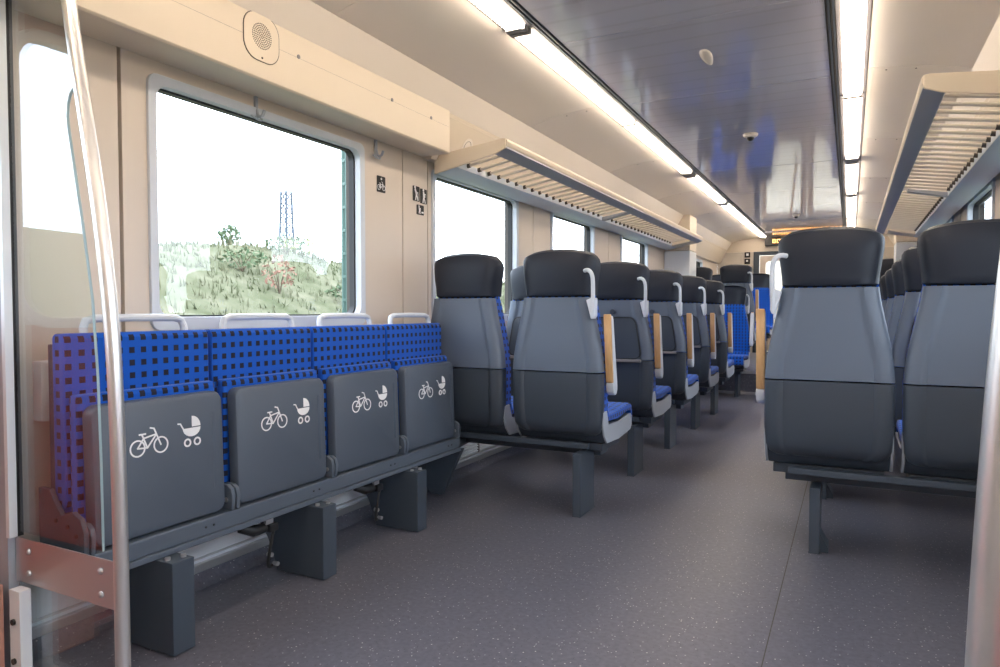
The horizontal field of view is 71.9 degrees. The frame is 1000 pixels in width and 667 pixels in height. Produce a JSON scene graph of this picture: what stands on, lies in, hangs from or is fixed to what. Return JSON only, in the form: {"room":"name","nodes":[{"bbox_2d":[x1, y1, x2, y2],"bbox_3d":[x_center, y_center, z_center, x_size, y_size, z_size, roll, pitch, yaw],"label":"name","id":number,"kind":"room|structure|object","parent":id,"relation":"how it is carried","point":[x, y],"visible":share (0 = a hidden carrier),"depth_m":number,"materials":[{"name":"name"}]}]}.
{"room":"train carriage","nodes":[
{"label":"train carriage","id":0,"kind":"room"},
{"bbox_2d":[12,9,716,661],"bbox_3d":[0.344,-0.272,5.258,0.150,2.260,14.900,1,2,27],"label":"wall","id":1,"kind":"structure","parent":0,"point":[54,296],"depth_m":2.13,"materials":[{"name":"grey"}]},
{"bbox_2d":[32,360,48,421],"bbox_3d":[-1.281,0.161,1.962,0.044,0.170,0.070,1,2,27],"label":"wall box","id":2,"kind":"object","parent":1,"relation":"attached to","point":[39,368],"visible":0.49,"depth_m":1.93,"materials":[{"name":"white paint"}]},
{"bbox_2d":[146,73,365,330],"bbox_3d":[-0.918,-0.447,2.762,0.072,0.844,1.119,1,2,27],"label":"window","id":3,"kind":"structure","parent":1,"relation":"in","point":[155,83],"depth_m":2.61,"materials":[{"name":"white"}]},
{"bbox_2d":[243,10,278,64],"bbox_3d":[-0.847,-1.050,2.454,0.004,0.168,0.168,1,2,27],"label":"loudspeaker","id":4,"kind":"object","parent":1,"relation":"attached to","point":[260,34],"visible":1,"depth_m":2.45,"materials":[{"name":"grey"}]},
{"bbox_2d":[252,23,271,49],"bbox_3d":[-0.846,-1.056,2.454,0.001,0.091,0.091,1,2,27],"label":"grille","id":5,"kind":"object","parent":4,"relation":"attached to","point":[261,32],"depth_m":2.45,"materials":[{"name":"grey"}]},
{"bbox_2d":[12,0,731,249],"bbox_3d":[0.471,-1.170,5.164,0.237,0.357,14.900,1,2,27],"label":"trim","id":6,"kind":"structure","parent":1,"relation":"attached to","point":[328,69],"depth_m":2.73,"materials":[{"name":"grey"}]},
{"bbox_2d":[414,442,494,467],"bbox_3d":[-0.121,0.653,4.290,0.028,0.155,1.700,1,2,27],"label":"air vent","id":7,"kind":"object","parent":1,"relation":"in","point":[469,448],"visible":0.06,"depth_m":4.18,"materials":[{"name":"metal"}]},
{"bbox_2d":[431,169,518,320],"bbox_3d":[-0.150,-0.497,4.275,0.072,0.844,1.094,1,2,27],"label":"window","id":8,"kind":"structure","parent":1,"relation":"in","point":[513,205],"depth_m":4.49,"materials":[{"name":"white"}]},
{"bbox_2d":[434,138,702,249],"bbox_3d":[1.033,-1.008,5.978,0.438,0.147,5.278,1,2,27],"label":"luggage rack","id":9,"kind":"object","parent":1,"relation":"attached to","point":[454,165],"visible":1,"depth_m":4.58,"materials":[{"name":"white"}]},
{"bbox_2d":[550,212,594,253],"bbox_3d":[0.589,-0.544,5.732,0.072,0.844,1.004,1,2,27],"label":"window","id":10,"kind":"structure","parent":1,"relation":"in","point":[590,229],"depth_m":5.92,"materials":[{"name":"white"}]},
{"bbox_2d":[423,113,726,263],"bbox_3d":[1.736,-1.185,7.737,0.166,0.243,9.168,1,2,27],"label":"trim","id":11,"kind":"structure","parent":1,"relation":"attached to","point":[461,130],"depth_m":4.45,"materials":[{"name":"plastic"}]},
{"bbox_2d":[620,235,647,266],"bbox_3d":[1.408,-0.597,7.346,0.072,0.844,1.024,1,2,27],"label":"window","id":12,"kind":"structure","parent":1,"relation":"in","point":[644,245],"depth_m":7.71,"materials":[{"name":"white"}]},
{"bbox_2d":[5,393,975,666],"bbox_3d":[0.739,0.904,2.936,2.790,0.061,11.050,1,2,27],"label":"floor","id":13,"kind":"structure","parent":0,"point":[700,557],"depth_m":2.49,"materials":[{"name":"plastic"}]},
{"bbox_2d":[0,584,4,666],"bbox_3d":[-1.374,0.787,1.772,0.069,0.249,0.150,1,2,27],"label":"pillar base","id":14,"kind":"structure","parent":13,"relation":"on","point":[2,652],"depth_m":1.82,"materials":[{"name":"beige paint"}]},
{"bbox_2d":[9,586,32,666],"bbox_3d":[-1.236,0.792,1.805,0.118,0.237,0.036,1,2,27],"label":"bracket","id":15,"kind":"object","parent":13,"relation":"on","point":[19,596],"visible":1,"depth_m":1.81,"materials":[{"name":"white paint"}]},
{"bbox_2d":[0,0,130,666],"bbox_3d":[-1.107,-0.191,1.738,0.452,2.204,0.048,1,2,27],"label":"glass wall","id":16,"kind":"structure","parent":13,"relation":"on","point":[95,580],"depth_m":1.71,"materials":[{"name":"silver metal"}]},
{"bbox_2d":[0,293,18,666],"bbox_3d":[-1.334,0.012,1.854,0.043,1.785,0.026,1,2,27],"label":"trim","id":17,"kind":"structure","parent":16,"relation":"attached to","point":[8,580],"depth_m":1.86,"materials":[{"name":"grey plastic"}]},
{"bbox_2d":[92,437,460,656],"bbox_3d":[-0.730,0.713,2.680,0.365,0.333,1.896,1,2,27],"label":"frame","id":18,"kind":"object","parent":13,"relation":"on","point":[162,596],"visible":0.72,"depth_m":2.42,"materials":[{"name":"grey"}]},
{"bbox_2d":[39,486,88,554],"bbox_3d":[-1.146,0.521,1.809,0.195,0.220,0.018,1,2,27],"label":"bracket","id":19,"kind":"object","parent":18,"relation":"attached to","point":[69,531],"visible":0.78,"depth_m":1.81,"materials":[{"name":"grey metal"}]},
{"bbox_2d":[48,314,234,554],"bbox_3d":[-1.034,0.269,2.022,0.196,0.654,0.474,1,2,27],"label":"seat","id":20,"kind":"object","parent":18,"relation":"on","point":[173,412],"visible":0.94,"depth_m":1.96,"materials":[{"name":"blue fabric"}]},
{"bbox_2d":[129,427,167,457],"bbox_3d":[-0.988,0.303,1.944,0.003,0.079,0.121,1,2,27],"label":"print","id":21,"kind":"object","parent":20,"relation":"attached to","point":[144,442],"depth_m":1.94,"materials":[{"name":"white"}]},
{"bbox_2d":[177,416,200,446],"bbox_3d":[-0.928,0.293,2.062,0.004,0.091,0.080,1,2,27],"label":"print","id":22,"kind":"object","parent":20,"relation":"attached to","point":[188,427],"depth_m":2.06,"materials":[{"name":"white"}]},
{"bbox_2d":[237,518,279,568],"bbox_3d":[-0.816,0.722,2.347,0.053,0.191,0.163,1,2,31],"label":"belt latch","id":23,"kind":"object","parent":18,"relation":"attached to","point":[269,525],"visible":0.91,"depth_m":2.35,"materials":[{"name":"black plastic"}]},
{"bbox_2d":[205,313,334,507],"bbox_3d":[-0.819,0.255,2.445,0.196,0.654,0.474,1,2,27],"label":"seat","id":24,"kind":"object","parent":18,"relation":"on","point":[272,398],"visible":0.92,"depth_m":2.38,"materials":[{"name":"grey plastic"}]},
{"bbox_2d":[261,406,286,430],"bbox_3d":[-0.774,0.290,2.366,0.003,0.079,0.121,1,2,27],"label":"print","id":25,"kind":"object","parent":24,"relation":"attached to","point":[273,418],"depth_m":2.37,"materials":[{"name":"white"}]},
{"bbox_2d":[293,398,309,423],"bbox_3d":[-0.714,0.279,2.484,0.004,0.091,0.080,1,2,27],"label":"print","id":26,"kind":"object","parent":24,"relation":"attached to","point":[301,406],"depth_m":2.48,"materials":[{"name":"white"}]},
{"bbox_2d":[307,313,405,476],"bbox_3d":[-0.605,0.241,2.867,0.196,0.654,0.474,1,2,27],"label":"seat","id":27,"kind":"object","parent":18,"relation":"on","point":[361,387],"visible":0.87,"depth_m":2.81,"materials":[{"name":"grey plastic"}]},
{"bbox_2d":[352,392,370,412],"bbox_3d":[-0.559,0.276,2.789,0.003,0.079,0.121,1,2,27],"label":"print","id":28,"kind":"object","parent":27,"relation":"attached to","point":[361,401],"depth_m":2.79,"materials":[{"name":"white"}]},
{"bbox_2d":[375,385,386,406],"bbox_3d":[-0.499,0.265,2.907,0.004,0.091,0.080,1,2,27],"label":"print","id":29,"kind":"object","parent":27,"relation":"attached to","point":[380,390],"depth_m":2.90,"materials":[{"name":"white"}]},
{"bbox_2d":[353,480,382,520],"bbox_3d":[-0.544,0.704,2.882,0.053,0.191,0.163,1,2,31],"label":"belt latch","id":30,"kind":"object","parent":18,"relation":"attached to","point":[375,486],"visible":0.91,"depth_m":2.89,"materials":[{"name":"black plastic"}]},
{"bbox_2d":[381,313,460,453],"bbox_3d":[-0.390,0.228,3.289,0.196,0.654,0.474,1,2,27],"label":"seat","id":31,"kind":"object","parent":18,"relation":"on","point":[424,375],"visible":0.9,"depth_m":3.23,"materials":[{"name":"grey plastic"}]},
{"bbox_2d":[419,381,432,398],"bbox_3d":[-0.345,0.262,3.212,0.003,0.079,0.121,1,2,27],"label":"print","id":32,"kind":"object","parent":31,"relation":"attached to","point":[425,387],"depth_m":3.21,"materials":[{"name":"white"}]},
{"bbox_2d":[417,448,463,494],"bbox_3d":[-0.308,0.709,3.585,0.269,0.250,0.030,1,2,27],"label":"support bracket","id":33,"kind":"object","parent":13,"relation":"on","point":[439,472],"visible":0.56,"depth_m":3.57,"materials":[{"name":"grey metal"}]},
{"bbox_2d":[460,431,606,517],"bbox_3d":[0.045,0.684,3.560,0.958,0.340,0.292,1,2,27],"label":"frame","id":34,"kind":"object","parent":13,"relation":"on","point":[583,460],"visible":0.57,"depth_m":3.35,"materials":[{"name":"grey metal"}]},
{"bbox_2d":[431,253,520,441],"bbox_3d":[-0.078,0.066,3.718,0.457,0.959,0.553,1,2,27],"label":"passenger seat","id":35,"kind":"object","parent":34,"relation":"on","point":[468,309],"visible":0.66,"depth_m":3.46,"materials":[{"name":"grey"}]},
{"bbox_2d":[448,296,510,408],"bbox_3d":[-0.154,0.106,3.570,0.453,0.596,0.076,1,2,27],"label":"seat back","id":36,"kind":"object","parent":35,"relation":"on","point":[498,306],"depth_m":3.46,"materials":[{"name":"plastic"}]},
{"bbox_2d":[460,430,520,441],"bbox_3d":[-0.078,0.527,3.733,0.400,0.038,0.304,1,2,27],"label":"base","id":37,"kind":"object","parent":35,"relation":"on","point":[475,431],"depth_m":3.56,"materials":[{"name":"grey"}]},
{"bbox_2d":[513,249,631,450],"bbox_3d":[0.387,0.075,3.466,0.494,0.959,0.581,1,2,27],"label":"passenger seat","id":38,"kind":"object","parent":34,"relation":"on","point":[565,374],"visible":1,"depth_m":3.24,"materials":[{"name":"grey"}]},
{"bbox_2d":[516,295,607,414],"bbox_3d":[0.301,0.113,3.339,0.453,0.596,0.076,1,2,27],"label":"seat back","id":39,"kind":"object","parent":38,"relation":"on","point":[603,340],"depth_m":3.22,"materials":[{"name":"plastic"}]},
{"bbox_2d":[526,436,619,450],"bbox_3d":[0.377,0.534,3.503,0.400,0.038,0.304,1,2,27],"label":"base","id":40,"kind":"object","parent":38,"relation":"on","point":[593,445],"depth_m":3.33,"materials":[{"name":"grey"}]},
{"bbox_2d":[608,401,631,420],"bbox_3d":[0.405,0.409,3.554,0.444,0.120,0.427,1,2,27],"label":"seat cushion","id":41,"kind":"object","parent":38,"relation":"on","point":[617,411],"depth_m":3.51,"materials":[{"name":"blue fabric"}]},
{"bbox_2d":[627,417,652,476],"bbox_3d":[0.453,0.657,4.362,0.958,0.340,0.292,1,2,27],"label":"frame","id":42,"kind":"object","parent":13,"relation":"on","point":[635,434],"visible":0.43,"depth_m":4.07,"materials":[{"name":"grey metal"}]},
{"bbox_2d":[506,266,526,395],"bbox_3d":[0.325,0.041,4.512,0.457,0.959,0.571,1,2,27],"label":"passenger seat","id":43,"kind":"object","parent":42,"relation":"on","point":[518,287],"visible":0.14,"depth_m":4.33,"materials":[{"name":"grey"}]},
{"bbox_2d":[596,261,670,423],"bbox_3d":[0.794,0.048,4.269,0.494,0.959,0.581,1,2,27],"label":"passenger seat","id":44,"kind":"object","parent":42,"relation":"on","point":[622,294],"visible":0.66,"depth_m":4.01,"materials":[{"name":"grey"}]},
{"bbox_2d":[597,299,655,393],"bbox_3d":[0.708,0.087,4.141,0.453,0.596,0.076,1,2,27],"label":"seat back","id":45,"kind":"object","parent":44,"relation":"on","point":[653,339],"depth_m":4.02,"materials":[{"name":"plastic"}]},
{"bbox_2d":[632,414,662,423],"bbox_3d":[0.784,0.508,4.305,0.400,0.038,0.304,1,2,27],"label":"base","id":46,"kind":"object","parent":44,"relation":"on","point":[649,419],"depth_m":4.10,"materials":[{"name":"grey"}]},
{"bbox_2d":[656,385,670,398],"bbox_3d":[0.812,0.383,4.357,0.444,0.120,0.427,1,2,27],"label":"seat cushion","id":47,"kind":"object","parent":44,"relation":"on","point":[662,392],"depth_m":4.30,"materials":[{"name":"blue fabric"}]},
{"bbox_2d":[664,400,683,448],"bbox_3d":[0.860,0.631,5.165,0.958,0.340,0.292,1,2,27],"label":"frame","id":48,"kind":"object","parent":13,"relation":"on","point":[670,414],"visible":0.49,"depth_m":4.86,"materials":[{"name":"grey metal"}]},
{"bbox_2d":[647,270,698,404],"bbox_3d":[1.201,0.022,5.071,0.494,0.959,0.581,1,2,27],"label":"passenger seat","id":49,"kind":"object","parent":48,"relation":"on","point":[664,296],"visible":0.59,"depth_m":4.80,"materials":[{"name":"grey"}]},
{"bbox_2d":[649,300,687,378],"bbox_3d":[1.115,0.061,4.944,0.453,0.596,0.076,1,2,27],"label":"seat back","id":50,"kind":"object","parent":49,"relation":"on","point":[686,337],"depth_m":4.82,"materials":[{"name":"plastic"}]},
{"bbox_2d":[690,388,706,429],"bbox_3d":[1.267,0.605,5.967,0.958,0.340,0.292,1,2,27],"label":"frame","id":51,"kind":"object","parent":13,"relation":"on","point":[695,403],"visible":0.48,"depth_m":5.66,"materials":[{"name":"grey metal"}]},
{"bbox_2d":[682,275,718,391],"bbox_3d":[1.608,-0.004,5.873,0.494,0.959,0.581,1,2,27],"label":"passenger seat","id":52,"kind":"object","parent":51,"relation":"on","point":[694,287],"visible":0.53,"depth_m":5.60,"materials":[{"name":"grey"}]},
{"bbox_2d":[687,302,710,368],"bbox_3d":[1.522,0.035,5.746,0.453,0.596,0.076,1,2,27],"label":"seat back","id":53,"kind":"object","parent":52,"relation":"on","point":[709,332],"depth_m":5.61,"materials":[{"name":"plastic"}]},
{"bbox_2d":[710,382,723,414],"bbox_3d":[1.674,0.579,6.769,0.958,0.340,0.292,1,2,27],"label":"frame","id":54,"kind":"object","parent":13,"relation":"on","point":[714,392],"visible":0.34,"depth_m":6.46,"materials":[{"name":"grey metal"}]},
{"bbox_2d":[706,280,733,381],"bbox_3d":[2.015,-0.030,6.675,0.494,0.959,0.581,1,2,27],"label":"passenger seat","id":55,"kind":"object","parent":54,"relation":"on","point":[714,290],"visible":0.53,"depth_m":6.40,"materials":[{"name":"grey"}]},
{"bbox_2d":[719,303,727,360],"bbox_3d":[1.929,0.009,6.548,0.453,0.596,0.076,1,2,27],"label":"cushion","id":56,"kind":"object","parent":55,"relation":"on","point":[719,303],"depth_m":6.43,"materials":[{"name":"plastic"}]},
{"bbox_2d":[734,371,741,396],"bbox_3d":[2.313,0.538,8.027,0.958,0.340,0.292,1,2,27],"label":"frame","id":57,"kind":"object","parent":13,"relation":"on","point":[737,377],"visible":0.37,"depth_m":7.79,"materials":[{"name":"grey metal"}]},
{"bbox_2d":[724,286,753,371],"bbox_3d":[2.574,-0.066,7.776,0.494,0.959,0.581,1,2,27],"label":"passenger seat","id":58,"kind":"object","parent":57,"relation":"on","point":[734,296],"visible":0.56,"depth_m":7.85,"materials":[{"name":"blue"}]},
{"bbox_2d":[724,304,749,351],"bbox_3d":[2.627,-0.036,7.922,0.453,0.596,0.076,1,2,27],"label":"cushion","id":59,"kind":"object","parent":58,"relation":"on","point":[740,323],"depth_m":7.85,"materials":[{"name":"blue fabric"}]},
{"bbox_2d":[728,352,748,364],"bbox_3d":[2.522,0.273,7.727,0.444,0.120,0.427,1,2,27],"label":"seat cushion","id":60,"kind":"object","parent":58,"relation":"on","point":[740,358],"depth_m":7.51,"materials":[{"name":"blue fabric"}]},
{"bbox_2d":[822,438,894,498],"bbox_3d":[2.031,0.686,3.482,0.962,0.340,0.235,1,2,27],"label":"frame","id":61,"kind":"object","parent":13,"relation":"on","point":[827,491],"visible":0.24,"depth_m":3.56,"materials":[{"name":"grey metal"}]},
{"bbox_2d":[892,246,921,437],"bbox_3d":[2.204,0.056,3.447,0.457,0.983,0.571,1,2,27],"label":"passenger seat","id":62,"kind":"object","parent":61,"relation":"on","point":[910,265],"visible":0.21,"depth_m":3.30,"materials":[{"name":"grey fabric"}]},
{"bbox_2d":[893,290,920,366],"bbox_3d":[2.132,0.096,3.307,0.453,0.611,0.076,1,2,27],"label":"cushion","id":63,"kind":"object","parent":62,"relation":"on","point":[905,290],"depth_m":3.35,"materials":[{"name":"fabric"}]},
{"bbox_2d":[785,466,976,553],"bbox_3d":[1.624,0.712,2.680,0.962,0.340,0.235,1,2,27],"label":"frame","id":64,"kind":"object","parent":13,"relation":"on","point":[818,541],"visible":0.91,"depth_m":2.74,"materials":[{"name":"grey metal"}]},
{"bbox_2d":[756,226,895,474],"bbox_3d":[1.348,0.075,2.866,0.494,0.983,0.581,1,2,27],"label":"passenger seat","id":65,"kind":"object","parent":64,"relation":"on","point":[825,384],"visible":1,"depth_m":2.64,"materials":[{"name":"grey"}]},
{"bbox_2d":[773,461,883,474],"bbox_3d":[1.371,0.546,2.886,0.400,0.039,0.304,1,2,27],"label":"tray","id":66,"kind":"object","parent":65,"relation":"on","point":[780,466],"depth_m":2.76,"materials":[{"name":"grey"}]},
{"bbox_2d":[772,284,894,383],"bbox_3d":[1.295,0.115,2.722,0.453,0.611,0.076,1,2,27],"label":"seat back","id":67,"kind":"object","parent":65,"relation":"on","point":[877,285],"depth_m":2.68,"materials":[{"name":"plastic"}]},
{"bbox_2d":[895,219,999,483],"bbox_3d":[1.801,0.082,2.652,0.457,0.983,0.553,1,2,27],"label":"passenger seat","id":68,"kind":"object","parent":64,"relation":"on","point":[938,433],"visible":0.96,"depth_m":2.46,"materials":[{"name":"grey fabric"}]},
{"bbox_2d":[905,473,976,483],"bbox_3d":[1.801,0.553,2.668,0.400,0.039,0.304,1,2,27],"label":"tray","id":69,"kind":"object","parent":68,"relation":"on","point":[913,475],"depth_m":2.57,"materials":[{"name":"grey"}]},
{"bbox_2d":[902,283,995,421],"bbox_3d":[1.725,0.122,2.504,0.453,0.611,0.076,1,2,27],"label":"seat back","id":70,"kind":"object","parent":68,"relation":"on","point":[923,284],"depth_m":2.54,"materials":[{"name":"plastic"}]},
{"bbox_2d":[964,255,999,666],"bbox_3d":[0.574,-0.152,0.657,0.234,2.197,0.060,1,2,27],"label":"pole","id":71,"kind":"object","parent":13,"relation":"on","point":[982,649],"visible":1,"depth_m":0.69,"materials":[{"name":"silver metal"}]},
{"bbox_3d":[2.438,0.660,4.284,0.962,0.340,0.235,1,2,27],"label":"frame","id":72,"kind":"object","parent":13,"relation":"on","visible":0},
{"bbox_2d":[887,259,904,348],"bbox_3d":[2.611,0.029,4.249,0.457,0.983,0.571,1,2,27],"label":"passenger seat","id":73,"kind":"object","parent":72,"relation":"on","point":[897,274],"visible":0.11,"depth_m":4.10,"materials":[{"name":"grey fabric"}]},
{"bbox_3d":[2.845,0.634,5.086,0.962,0.340,0.235,1,2,27],"label":"frame","id":74,"kind":"object","parent":13,"relation":"on","visible":0},
{"bbox_2d":[884,268,894,326],"bbox_3d":[3.018,0.003,5.051,0.457,0.983,0.571,1,2,27],"label":"passenger seat","id":75,"kind":"object","parent":74,"relation":"on","point":[888,275],"visible":0.04,"depth_m":4.90,"materials":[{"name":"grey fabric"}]},
{"bbox_2d":[310,0,999,242],"bbox_3d":[1.610,-1.383,4.579,2.990,0.154,15.020,1,2,27],"label":"ceiling","id":76,"kind":"structure","parent":0,"point":[773,74],"depth_m":3.62,"materials":[{"name":"grey"}]},
{"bbox_2d":[467,0,530,34],"bbox_3d":[-0.315,-1.301,2.221,0.130,0.044,1.738,1,2,27],"label":"ceiling light","id":77,"kind":"object","parent":76,"relation":"attached to","point":[500,12],"visible":0.94,"depth_m":2.83,"materials":[{"name":"grey"}]},
{"bbox_2d":[509,25,637,125],"bbox_3d":[0.459,-1.351,3.745,0.130,0.044,1.658,1,2,27],"label":"ceiling light","id":78,"kind":"object","parent":76,"relation":"attached to","point":[532,39],"visible":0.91,"depth_m":3.52,"materials":[{"name":"grey"}]},
{"bbox_2d":[619,121,695,175],"bbox_3d":[1.262,-1.402,5.327,0.130,0.044,1.868,1,2,27],"label":"ceiling light","id":79,"kind":"object","parent":76,"relation":"attached to","point":[638,130],"visible":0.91,"depth_m":5.13,"materials":[{"name":"grey"}]},
{"bbox_2d":[684,173,727,204],"bbox_3d":[2.106,-1.457,6.990,0.130,0.044,1.838,1,2,27],"label":"ceiling light","id":80,"kind":"object","parent":76,"relation":"attached to","point":[697,180],"visible":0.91,"depth_m":6.86,"materials":[{"name":"grey"}]},
{"bbox_2d":[719,202,751,224],"bbox_3d":[2.988,-1.513,8.728,0.130,0.044,2.038,1,2,27],"label":"ceiling light","id":81,"kind":"object","parent":76,"relation":"attached to","point":[728,207],"visible":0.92,"depth_m":8.59,"materials":[{"name":"grey"}]},
{"bbox_2d":[845,193,857,218],"bbox_3d":[4.145,-1.494,8.141,0.130,0.044,2.038,1,2,27],"label":"ceiling light","id":82,"kind":"object","parent":76,"relation":"attached to","point":[851,202],"visible":0.91,"depth_m":8.03,"materials":[{"name":"grey"}]},
{"bbox_2d":[843,158,860,195],"bbox_3d":[3.263,-1.437,6.403,0.130,0.044,1.838,1,2,27],"label":"ceiling light","id":83,"kind":"object","parent":76,"relation":"attached to","point":[851,170],"visible":0.93,"depth_m":6.25,"materials":[{"name":"grey"}]},
{"bbox_2d":[846,164,857,193],"bbox_3d":[3.266,-1.435,6.407,0.094,0.034,1.648,1,2,27],"label":"diffuser","id":84,"kind":"object","parent":83,"relation":"attached to","point":[851,169],"depth_m":6.34,"materials":[{"name":"white"}]},
{"bbox_2d":[840,92,865,161],"bbox_3d":[2.419,-1.383,4.740,0.130,0.044,1.868,1,2,27],"label":"ceiling light","id":85,"kind":"object","parent":76,"relation":"attached to","point":[852,109],"visible":0.89,"depth_m":4.52,"materials":[{"name":"grey"}]},
{"bbox_2d":[844,97,861,158],"bbox_3d":[2.400,-1.379,4.701,0.094,0.034,1.756,1,2,27],"label":"diffuser","id":86,"kind":"object","parent":85,"relation":"attached to","point":[853,105],"depth_m":4.57,"materials":[{"name":"white"}]},
{"bbox_2d":[835,0,871,97],"bbox_3d":[1.616,-1.332,3.158,0.130,0.044,1.658,1,2,27],"label":"ceiling light","id":87,"kind":"object","parent":76,"relation":"attached to","point":[853,17],"visible":1,"depth_m":3.14,"materials":[{"name":"grey"}]},
{"bbox_2d":[841,0,866,96],"bbox_3d":[1.621,-1.329,3.166,0.094,0.034,1.616,1,2,27],"label":"diffuser","id":88,"kind":"object","parent":87,"relation":"attached to","point":[853,12],"depth_m":3.18,"materials":[{"name":"white"}]},
{"bbox_2d":[718,352,767,391],"bbox_3d":[4.109,0.523,9.571,2.790,0.270,3.850,1,2,27],"label":"floor","id":89,"kind":"structure","parent":0,"point":[748,381],"depth_m":8.11,"materials":[{"name":"plastic"}]},
{"bbox_2d":[664,215,696,275],"bbox_3d":[2.241,-0.511,8.584,0.310,1.858,0.400,1,2,27],"label":"tall cabinet","id":90,"kind":"object","parent":89,"relation":"on","point":[682,260],"visible":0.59,"depth_m":8.39,"materials":[{"name":"white paint"}]},
{"bbox_2d":[894,235,916,262],"bbox_3d":[4.444,-0.475,7.467,0.310,1.858,0.400,1,2,27],"label":"tall cabinet","id":91,"kind":"object","parent":89,"relation":"on","point":[901,243],"visible":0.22,"depth_m":7.32,"materials":[{"name":"white paint"}]},
{"bbox_3d":[3.530,0.190,10.416,0.958,0.340,0.292,1,2,27],"label":"frame","id":92,"kind":"object","parent":89,"relation":"on","visible":0},
{"bbox_2d":[752,273,775,337],"bbox_3d":[3.791,-0.414,10.165,0.494,0.959,0.581,1,2,27],"label":"passenger seat","id":93,"kind":"object","parent":92,"relation":"on","point":[760,280],"visible":0.33,"depth_m":10.25,"materials":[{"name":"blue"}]},
{"bbox_2d":[752,288,772,323],"bbox_3d":[3.844,-0.384,10.311,0.453,0.596,0.076,1,2,27],"label":"cushion","id":94,"kind":"object","parent":93,"relation":"on","point":[764,293],"depth_m":10.23,"materials":[{"name":"blue fabric"}]},
{"bbox_3d":[2.759,0.251,8.541,0.635,0.340,0.292,1,2,27],"label":"frame","id":95,"kind":"object","parent":89,"relation":"on","visible":0},
{"bbox_2d":[720,264,758,343],"bbox_3d":[2.947,-0.360,8.503,0.494,0.959,0.581,1,2,27],"label":"passenger seat","id":96,"kind":"object","parent":95,"relation":"on","point":[734,274],"visible":0.45,"depth_m":8.24,"materials":[{"name":"grey"}]},
{"bbox_2d":[717,235,893,351],"bbox_3d":[4.991,-0.538,11.276,2.790,2.280,0.072,1,2,27],"label":"wall","id":97,"kind":"structure","parent":0,"point":[735,254],"depth_m":11.63,"materials":[{"name":"beige"}]},
{"bbox_2d":[752,251,778,352],"bbox_3d":[4.989,-0.513,11.273,1.610,1.690,0.060,1,2,27],"label":"door","id":98,"kind":"structure","parent":97,"relation":"in","point":[759,265],"depth_m":11.55,"materials":[{"name":"grey metal"}]},
{"bbox_2d":[953,173,999,221],"bbox_3d":[2.876,-0.230,3.974,0.150,2.260,14.900,1,2,27],"label":"wall","id":99,"kind":"structure","parent":0,"point":[961,215],"depth_m":4.00,"materials":[{"name":"grey"}]},
{"bbox_2d":[875,70,999,237],"bbox_3d":[2.987,-0.970,4.830,0.480,0.147,5.278,1,2,27],"label":"luggage rack","id":100,"kind":"object","parent":99,"relation":"attached to","point":[898,216],"visible":0.99,"depth_m":3.60,"materials":[{"name":"white"}]},
{"bbox_2d":[888,15,999,242],"bbox_3d":[2.748,-1.133,4.009,0.237,0.357,14.900,1,2,27],"label":"trim","id":101,"kind":"structure","parent":99,"relation":"attached to","point":[988,59],"depth_m":3.27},
{"bbox_2d":[893,98,999,244],"bbox_3d":[4.076,-1.146,6.550,0.166,0.243,9.168,1,2,27],"label":"trim","id":102,"kind":"structure","parent":99,"relation":"attached to","point":[987,99],"depth_m":3.82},
{"bbox_2d":[967,178,994,219],"bbox_3d":[3.121,-0.502,4.449,0.072,0.844,1.004,1,2,27],"label":"window","id":103,"kind":"structure","parent":99,"relation":"in","point":[975,205],"depth_m":4.58,"materials":[{"name":"white"}]},
{"label":"outside","id":104,"kind":"structure","parent":0,"visible":0},
{"bbox_2d":[759,255,781,351],"bbox_3d":[5.534,-0.533,12.348,2.790,2.200,0.050,1,2,27],"label":"wall","id":105,"kind":"structure","parent":104,"point":[778,278],"depth_m":12.55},
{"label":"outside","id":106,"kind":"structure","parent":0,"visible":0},
{"bbox_2d":[159,244,504,314],"bbox_3d":[11.374,-0.951,33.463,130.000,3.554,150.000,1,2,27],"label":"vegetation","id":107,"kind":"object","parent":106,"point":[254,297],"visible":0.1,"depth_m":13.97,"materials":[{"name":"green plant"}]},
{"bbox_2d":[216,224,241,243],"bbox_3d":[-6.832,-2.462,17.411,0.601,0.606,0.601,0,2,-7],"label":"tree","id":108,"kind":"object","parent":107,"relation":"on","point":[223,234],"visible":0.91,"depth_m":17.31,"materials":[{"name":"green plant"}]},
{"bbox_2d":[217,246,267,271],"bbox_3d":[-5.478,-1.559,14.610,1.030,0.551,0.984,1,2,27],"label":"shrub","id":109,"kind":"object","parent":107,"relation":"on","point":[241,265],"visible":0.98,"depth_m":14.54,"materials":[{"name":"green plant"}]},
{"bbox_2d":[261,254,296,293],"bbox_3d":[-4.592,-1.233,14.333,0.708,0.851,0.675,-1,2,-21],"label":"shrub","id":110,"kind":"object","parent":107,"relation":"on","point":[278,286],"visible":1,"depth_m":14.33,"materials":[{"name":"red plant"}]},
{"bbox_2d":[261,235,309,253],"bbox_3d":[-5.256,-2.171,16.957,1.112,0.510,1.203,1,2,27],"label":"shrub","id":111,"kind":"object","parent":107,"relation":"on","point":[278,238],"visible":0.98,"depth_m":16.87,"materials":[{"name":"green plant"}]},
{"bbox_2d":[278,191,294,248],"bbox_3d":[-16.945,-6.713,54.827,1.164,9.076,1.164,1,2,27],"label":"lattice mast","id":112,"kind":"object","parent":107,"relation":"on","point":[281,205],"visible":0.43,"depth_m":54.54,"materials":[{"name":"blue"}]},
{"bbox_2d":[159,236,504,314],"bbox_3d":[-1.661,-0.766,21.586,8.751,3.636,31.188,1,2,27],"label":"grass","id":113,"kind":"structure","parent":107,"relation":"on","point":[306,255],"depth_m":14.66,"materials":[{"name":"plant"}]},
{"bbox_2d":[341,151,346,312],"bbox_3d":[-2.726,-3.092,12.218,0.106,8.000,0.226,-1,2,-37],"label":"catenary mast","id":114,"kind":"object","parent":107,"relation":"on","point":[343,154],"visible":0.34,"depth_m":12.28,"materials":[{"name":"metal"}]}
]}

